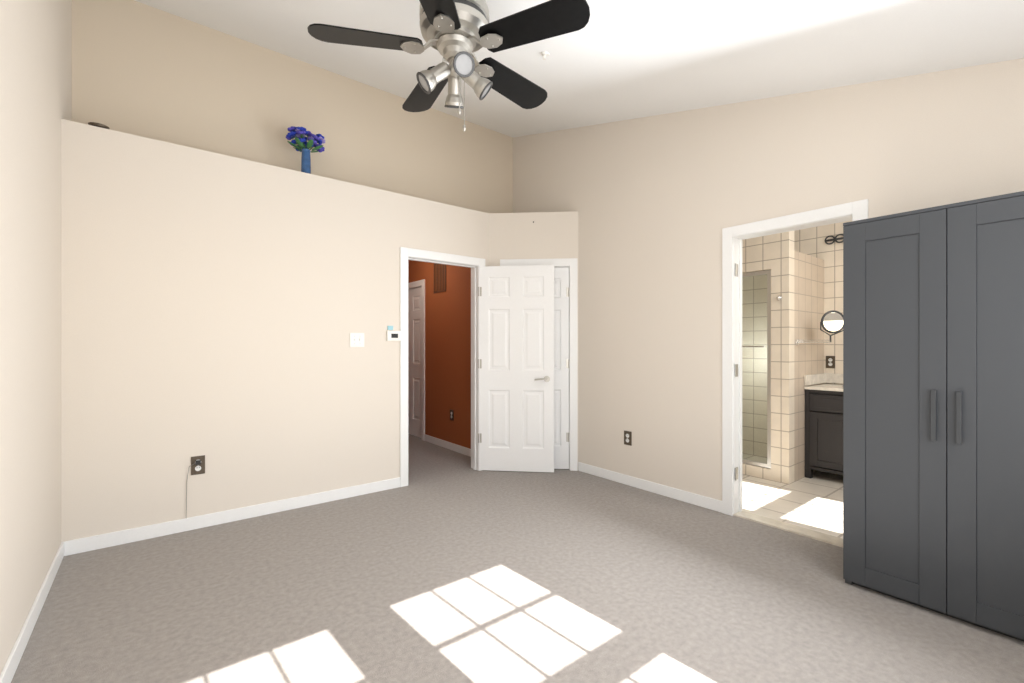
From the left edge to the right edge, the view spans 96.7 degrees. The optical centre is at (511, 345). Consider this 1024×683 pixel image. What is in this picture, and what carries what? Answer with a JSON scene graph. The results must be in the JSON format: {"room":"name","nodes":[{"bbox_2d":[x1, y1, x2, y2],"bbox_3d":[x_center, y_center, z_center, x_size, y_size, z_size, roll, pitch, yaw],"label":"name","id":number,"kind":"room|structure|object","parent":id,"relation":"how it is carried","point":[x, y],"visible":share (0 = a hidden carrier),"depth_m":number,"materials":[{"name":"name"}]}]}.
{"room":"bedroom","nodes":[
{"label":"bedroom","id":0,"kind":"room"},
{"bbox_2d":[0,0,71,673],"bbox_3d":[-1.491,-0.695,1.119,0.120,3.850,4.945,0,0,-38],"label":"wall","id":1,"kind":"structure","parent":0,"point":[35,72],"depth_m":1.97,"materials":[{"name":"beige paint"}]},
{"bbox_2d":[0,541,67,682],"bbox_3d":[-1.302,1.188,0.989,0.015,0.085,4.266,0,0,-38],"label":"baseboard","id":2,"kind":"structure","parent":1,"relation":"attached to","point":[6,676],"depth_m":1.94,"materials":[{"name":"white paint"}]},
{"bbox_2d":[61,136,488,541],"bbox_3d":[-1.466,0.003,3.655,3.065,2.455,0.120,0,0,-38],"label":"wall","id":3,"kind":"structure","parent":0,"point":[215,316],"depth_m":3.14,"materials":[{"name":"beige paint"}]},
{"bbox_2d":[191,455,204,474],"bbox_3d":[-2.112,0.804,3.061,0.078,0.122,0.010,0,0,-38],"label":"electrical outlet","id":4,"kind":"object","parent":3,"relation":"attached to","point":[197,469],"visible":0.85,"depth_m":3.06,"materials":[{"name":"brown metal"}]},
{"bbox_2d":[186,460,200,512],"bbox_3d":[-2.124,0.957,3.034,0.082,0.374,0.022,0,0,-35],"label":"cord","id":5,"kind":"object","parent":4,"relation":"attached to","point":[198,462],"visible":1,"depth_m":3.02,"materials":[{"name":"white plastic"}]},
{"bbox_2d":[68,477,399,554],"bbox_3d":[-1.789,1.188,3.315,2.078,0.085,0.012,0,0,-38],"label":"baseboard","id":6,"kind":"structure","parent":3,"relation":"attached to","point":[85,544],"depth_m":3.12,"materials":[{"name":"white paint"}]},
{"bbox_2d":[61,119,577,222],"bbox_3d":[-1.124,-1.275,3.746,3.716,0.100,1.040,0,0,-38],"label":"ledge","id":7,"kind":"object","parent":3,"relation":"attached to","point":[89,133],"depth_m":3.41,"materials":[{"name":"beige paint"}]},
{"bbox_2d":[88,122,109,128],"bbox_3d":[-2.539,-1.341,2.796,0.100,0.031,0.100,0,0,-38],"label":"trinket","id":8,"kind":"object","parent":7,"relation":"on","point":[98,125],"visible":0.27,"depth_m":2.76,"materials":[{"name":"brown metal"}]},
{"bbox_2d":[286,126,324,173],"bbox_3d":[-1.659,-1.539,3.675,0.298,0.426,0.266,0,0,-38],"label":"vase","id":9,"kind":"object","parent":7,"relation":"on","point":[303,145],"visible":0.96,"depth_m":3.64,"materials":[{"name":"blue glass"}]},
{"bbox_2d":[350,333,363,346],"bbox_3d":[-1.266,-0.047,3.726,0.116,0.116,0.016,0,0,-38],"label":"switch plate","id":10,"kind":"object","parent":3,"relation":"attached to","point":[356,339],"visible":1,"depth_m":3.73,"materials":[{"name":"white plastic"}]},
{"bbox_2d":[386,326,400,340],"bbox_3d":[-1.019,-0.106,3.916,0.120,0.127,0.024,0,0,-38],"label":"thermostat","id":11,"kind":"object","parent":3,"relation":"attached to","point":[393,335],"visible":0.98,"depth_m":3.90,"materials":[{"name":"white plastic"}]},
{"bbox_2d":[400,247,484,486],"bbox_3d":[-0.663,0.185,4.291,0.899,2.090,0.152,0,0,-38],"label":"door frame","id":12,"kind":"structure","parent":3,"relation":"attached to","point":[474,264],"depth_m":4.20,"materials":[{"name":"white paint"}]},
{"bbox_2d":[478,265,553,471],"bbox_3d":[0.038,0.222,4.442,0.556,2.000,0.546,0,0,-38],"label":"bedroom door","id":13,"kind":"structure","parent":3,"relation":"in","point":[516,368],"depth_m":4.43,"materials":[{"name":"white paint"}]},
{"bbox_2d":[72,0,512,212],"bbox_3d":[-1.437,-1.923,4.238,3.835,1.395,0.120,0,0,-38],"label":"wall","id":14,"kind":"structure","parent":0,"point":[142,69],"depth_m":3.69,"materials":[{"name":"beige paint"}]},
{"bbox_2d":[408,260,470,448],"bbox_3d":[-1.233,0.010,5.933,0.361,2.440,3.164,0,0,-38],"label":"wall","id":15,"kind":"structure","parent":0,"point":[447,349],"depth_m":5.43,"materials":[{"name":"paint"}]},
{"bbox_2d":[408,287,420,437],"bbox_3d":[-1.371,0.222,6.275,0.047,2.000,0.750,0,0,-38],"label":"door","id":16,"kind":"structure","parent":15,"relation":"in","point":[414,361],"depth_m":6.20,"materials":[{"name":"white paint"}]},
{"bbox_2d":[408,279,424,440],"bbox_3d":[-1.366,0.185,6.283,0.136,2.090,0.906,0,0,-38],"label":"door frame","id":17,"kind":"structure","parent":15,"relation":"attached to","point":[417,284],"depth_m":5.92,"materials":[{"name":"white paint"}]},
{"bbox_2d":[434,263,445,292],"bbox_3d":[-0.886,-0.840,5.585,0.008,0.370,0.300,0,0,-38],"label":"air vent","id":18,"kind":"object","parent":15,"relation":"in","point":[439,277],"visible":0.81,"depth_m":5.58,"materials":[{"name":"brown metal"}]},
{"bbox_2d":[424,434,470,456],"bbox_3d":[-0.675,1.188,5.317,0.012,0.085,1.466,0,0,-38],"label":"baseboard","id":19,"kind":"structure","parent":15,"relation":"attached to","point":[457,448],"depth_m":5.41,"materials":[{"name":"white paint"}]},
{"bbox_2d":[450,409,453,420],"bbox_3d":[-0.711,0.817,5.363,0.010,0.122,0.078,0,0,-38],"label":"outlet","id":20,"kind":"object","parent":15,"relation":"attached to","point":[451,414],"visible":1,"depth_m":5.35,"materials":[{"name":"black plastic"}]},
{"bbox_2d":[11,434,1023,682],"bbox_3d":[-0.880,1.260,3.340,3.835,0.060,7.670,0,0,-38],"label":"floor","id":21,"kind":"structure","parent":0,"point":[447,566],"depth_m":2.18,"materials":[{"name":"grey carpet"}]},
{"bbox_2d":[733,511,842,547],"bbox_3d":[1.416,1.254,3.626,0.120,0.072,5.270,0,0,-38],"label":"threshold","id":22,"kind":"object","parent":21,"relation":"on","point":[815,535],"visible":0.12,"depth_m":3.03,"materials":[{"name":"beige stone"}]},
{"bbox_2d":[843,191,1023,641],"bbox_3d":[2.131,0.299,2.183,0.519,1.862,0.780,0,0,-38],"label":"wardrobe","id":23,"kind":"object","parent":21,"relation":"on","point":[933,408],"visible":1,"depth_m":2.06,"materials":[{"name":"grey wood"}]},
{"bbox_2d":[489,222,577,265],"bbox_3d":[0.218,0.003,4.584,0.885,2.455,0.120,0,0,4],"label":"wall","id":24,"kind":"structure","parent":0,"point":[546,240],"depth_m":4.53,"materials":[{"name":"beige paint"}]},
{"bbox_2d":[500,258,577,470],"bbox_3d":[0.268,0.185,4.572,0.766,2.090,0.136,0,0,4],"label":"trim","id":25,"kind":"structure","parent":24,"relation":"attached to","point":[571,264],"depth_m":4.48,"materials":[{"name":"white paint"}]},
{"bbox_2d":[554,267,568,468],"bbox_3d":[0.268,0.222,4.532,0.610,2.000,0.071,0,0,4],"label":"closet door","id":26,"kind":"structure","parent":24,"relation":"in","point":[561,367],"depth_m":4.51,"materials":[{"name":"white paint"}]},
{"bbox_2d":[135,0,1023,136],"bbox_3d":[-0.058,-1.886,2.253,4.135,1.540,5.305,0,0,-38],"label":"ceiling","id":27,"kind":"structure","parent":0,"point":[615,60],"depth_m":2.76,"materials":[{"name":"paint"}]},
{"bbox_2d":[307,0,589,131],"bbox_3d":[-0.273,-1.456,2.241,1.260,0.841,1.260,0,0,-38],"label":"ceiling fan","id":28,"kind":"object","parent":27,"relation":"hanging from","point":[456,34],"visible":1,"depth_m":2.12,"materials":[{"name":"silver metal"}]},
{"bbox_2d":[541,51,548,59],"bbox_3d":[0.217,-1.902,2.985,0.058,0.044,0.058,0,0,-38],"label":"sprinkler","id":29,"kind":"object","parent":27,"relation":"attached to","point":[544,54],"depth_m":2.98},
{"bbox_2d":[742,231,793,483],"bbox_3d":[2.159,0.010,4.507,0.120,2.440,1.110,0,0,-38],"label":"wall","id":30,"kind":"structure","parent":0,"point":[774,253],"depth_m":4.10,"materials":[{"name":"tile"}]},
{"bbox_2d":[742,270,770,468],"bbox_3d":[2.176,0.215,4.406,0.067,1.822,0.622,0,0,-38],"label":"glass enclosure","id":31,"kind":"object","parent":30,"relation":"attached to","point":[767,464],"visible":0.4,"depth_m":4.22,"materials":[{"name":"glass"}]},
{"bbox_2d":[513,58,1023,500],"bbox_3d":[1.517,-0.695,3.498,0.120,3.850,4.945,0,0,-38],"label":"wall","id":32,"kind":"structure","parent":0,"point":[658,203],"depth_m":3.51,"materials":[{"name":"beige paint"}]},
{"bbox_2d":[624,430,631,445],"bbox_3d":[1.022,0.816,4.019,0.010,0.122,0.078,0,0,-38],"label":"electrical outlet","id":33,"kind":"object","parent":32,"relation":"attached to","point":[627,437],"visible":1,"depth_m":4.01,"materials":[{"name":"brown metal"}]},
{"bbox_2d":[578,462,721,512],"bbox_3d":[1.102,1.188,3.915,0.012,0.085,1.447,0,0,-38],"label":"baseboard","id":34,"kind":"structure","parent":32,"relation":"attached to","point":[692,498],"depth_m":3.79,"materials":[{"name":"white paint"}]},
{"bbox_2d":[722,199,867,515],"bbox_3d":[1.872,0.185,3.049,0.152,2.090,0.866,0,0,-38],"label":"door frame","id":35,"kind":"structure","parent":32,"relation":"attached to","point":[733,237],"depth_m":3.30,"materials":[{"name":"white paint"}]},
{"bbox_2d":[742,453,842,538],"bbox_3d":[2.784,1.260,3.605,2.000,0.060,3.540,0,0,-38],"label":"floor","id":36,"kind":"structure","parent":0,"point":[815,503],"depth_m":3.62,"materials":[{"name":"beige tile"}]},
{"bbox_2d":[804,373,842,477],"bbox_3d":[3.185,0.713,4.066,0.551,1.035,0.846,0,0,-38],"label":"vanity cabinet","id":37,"kind":"object","parent":36,"relation":"on","point":[823,427],"visible":0.27,"depth_m":4.14,"materials":[{"name":"grey wood"}]},
{"bbox_2d":[742,220,851,457],"bbox_3d":[3.521,-0.020,4.188,0.120,2.500,3.540,0,0,-38],"label":"wall","id":38,"kind":"structure","parent":0,"point":[809,241],"depth_m":5.02,"materials":[{"name":"tile"}]},
{"bbox_2d":[826,356,834,367],"bbox_3d":[3.169,0.163,4.528,0.010,0.122,0.078,0,0,-38],"label":"outlet","id":39,"kind":"object","parent":38,"relation":"attached to","point":[830,361],"visible":1,"depth_m":4.52,"materials":[{"name":"brown metal"}]},
{"bbox_2d":[824,234,842,244],"bbox_3d":[3.186,-1.050,4.488,0.031,0.090,0.174,0,0,-38],"label":"robe hook","id":40,"kind":"object","parent":38,"relation":"attached to","point":[835,239],"visible":0.81,"depth_m":4.49,"materials":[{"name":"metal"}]},
{"bbox_2d":[794,250,823,481],"bbox_3d":[2.808,0.185,4.389,0.750,2.090,0.120,0,0,-38],"label":"wall","id":41,"kind":"structure","parent":0,"point":[808,297],"depth_m":4.26,"materials":[{"name":"tile"}]},
{"bbox_2d":[795,310,842,344],"bbox_3d":[2.793,-0.162,4.101,0.346,0.315,0.311,0,0,-38],"label":"mirror","id":42,"kind":"object","parent":41,"relation":"attached to","point":[831,321],"visible":0.81,"depth_m":4.10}
]}

